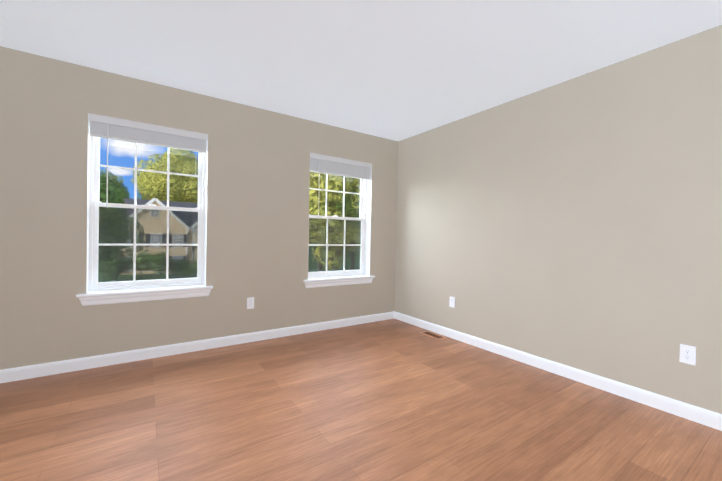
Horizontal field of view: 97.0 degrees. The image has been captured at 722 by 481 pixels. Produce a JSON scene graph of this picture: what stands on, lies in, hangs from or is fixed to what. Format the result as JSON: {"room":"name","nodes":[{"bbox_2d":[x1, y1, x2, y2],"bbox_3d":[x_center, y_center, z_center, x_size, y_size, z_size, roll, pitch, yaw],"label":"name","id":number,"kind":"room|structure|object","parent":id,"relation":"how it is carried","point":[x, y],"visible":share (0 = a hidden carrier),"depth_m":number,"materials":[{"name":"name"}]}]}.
{"room":"empty room","nodes":[
{"label":"empty room","id":0,"kind":"room"},
{"bbox_2d":[0,46,397,369],"bbox_3d":[-1.641,-0.170,3.098,5.400,2.640,0.200,1,1,-34],"label":"wall","id":1,"kind":"structure","parent":0,"point":[257,202],"depth_m":2.92,"materials":[{"name":"beige paint"}]},
{"bbox_2d":[76,285,212,305],"bbox_3d":[-1.887,0.484,2.875,0.998,0.098,0.159,1,1,-34],"label":"sill","id":2,"kind":"structure","parent":1,"relation":"attached to","point":[123,296],"depth_m":2.79,"materials":[{"name":"white wood"}]},
{"bbox_2d":[88,136,205,291],"bbox_3d":[-1.935,-0.298,2.959,0.881,1.462,0.088,1,1,-34],"label":"window","id":3,"kind":"structure","parent":1,"relation":"in","point":[147,228],"depth_m":2.93,"materials":[{"name":"glass"}]},
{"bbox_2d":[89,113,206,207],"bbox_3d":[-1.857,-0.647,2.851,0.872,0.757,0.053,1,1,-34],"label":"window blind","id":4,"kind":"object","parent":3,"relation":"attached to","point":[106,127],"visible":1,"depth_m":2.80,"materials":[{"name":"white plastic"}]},
{"bbox_2d":[0,311,394,382],"bbox_3d":[-1.604,1.004,3.022,5.000,0.095,0.014,1,1,-34],"label":"baseboard","id":5,"kind":"structure","parent":1,"relation":"attached to","point":[37,370],"depth_m":2.91,"materials":[{"name":"white wood"}]},
{"bbox_2d":[247,297,253,308],"bbox_3d":[-1.148,0.652,3.325,0.072,0.117,0.008,1,1,-34],"label":"outlet","id":6,"kind":"object","parent":1,"relation":"attached to","point":[250,303],"visible":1,"depth_m":3.32,"materials":[{"name":"white plastic"}]},
{"bbox_2d":[308,172,366,277],"bbox_3d":[-0.321,-0.279,4.050,0.878,1.462,0.088,1,1,-34],"label":"window","id":7,"kind":"structure","parent":1,"relation":"in","point":[337,239],"depth_m":4.06,"materials":[{"name":"glass"}]},
{"bbox_2d":[310,153,370,218],"bbox_3d":[-0.243,-0.628,3.942,0.869,0.757,0.053,1,1,-34],"label":"window blind","id":8,"kind":"object","parent":7,"relation":"attached to","point":[324,164],"visible":0.88,"depth_m":3.90,"materials":[{"name":"white plastic"}]},
{"bbox_2d":[303,275,374,287],"bbox_3d":[-0.273,0.503,3.967,0.995,0.098,0.159,1,1,-34],"label":"sill","id":9,"kind":"structure","parent":1,"relation":"attached to","point":[333,281],"depth_m":3.90,"materials":[{"name":"white wood"}]},
{"bbox_2d":[0,319,721,480],"bbox_3d":[-0.336,1.157,1.144,5.000,0.120,4.550,1,1,-34],"label":"floor","id":10,"kind":"structure","parent":0,"point":[391,400],"depth_m":1.93,"materials":[{"name":"brown wood"}]},
{"bbox_2d":[420,331,446,339],"bbox_3d":[0.826,1.088,3.676,0.130,0.005,0.295,1,1,-34],"label":"floor vent","id":11,"kind":"object","parent":10,"relation":"in","point":[433,335],"visible":1,"depth_m":3.66,"materials":[{"name":"brown metal"}]},
{"bbox_2d":[0,0,721,140],"bbox_3d":[-0.287,-1.403,1.116,5.000,0.120,4.550,1,1,-34],"label":"ceiling","id":12,"kind":"structure","parent":0,"point":[397,70],"depth_m":2.22,"materials":[{"name":"white paint"}]},
{"bbox_2d":[395,25,721,413],"bbox_3d":[1.898,-0.096,2.503,0.200,2.640,4.750,1,1,-34],"label":"wall","id":13,"kind":"structure","parent":0,"point":[576,222],"depth_m":2.49,"materials":[{"name":"beige paint"}]},
{"bbox_2d":[449,296,454,307],"bbox_3d":[1.025,0.693,3.596,0.008,0.117,0.072,1,1,-34],"label":"outlet","id":14,"kind":"object","parent":13,"relation":"attached to","point":[452,302],"visible":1,"depth_m":3.59,"materials":[{"name":"white plastic"}]},
{"bbox_2d":[394,312,721,430],"bbox_3d":[1.735,1.073,2.533,0.014,0.095,4.536,1,1,-34],"label":"baseboard","id":15,"kind":"structure","parent":13,"relation":"attached to","point":[709,418],"depth_m":2.47,"materials":[{"name":"white wood"}]},
{"bbox_2d":[679,344,695,365],"bbox_3d":[2.079,0.726,2.035,0.008,0.117,0.072,1,1,-34],"label":"outlet","id":16,"kind":"object","parent":13,"relation":"attached to","point":[687,354],"visible":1,"depth_m":2.03,"materials":[{"name":"white plastic"}]}
]}

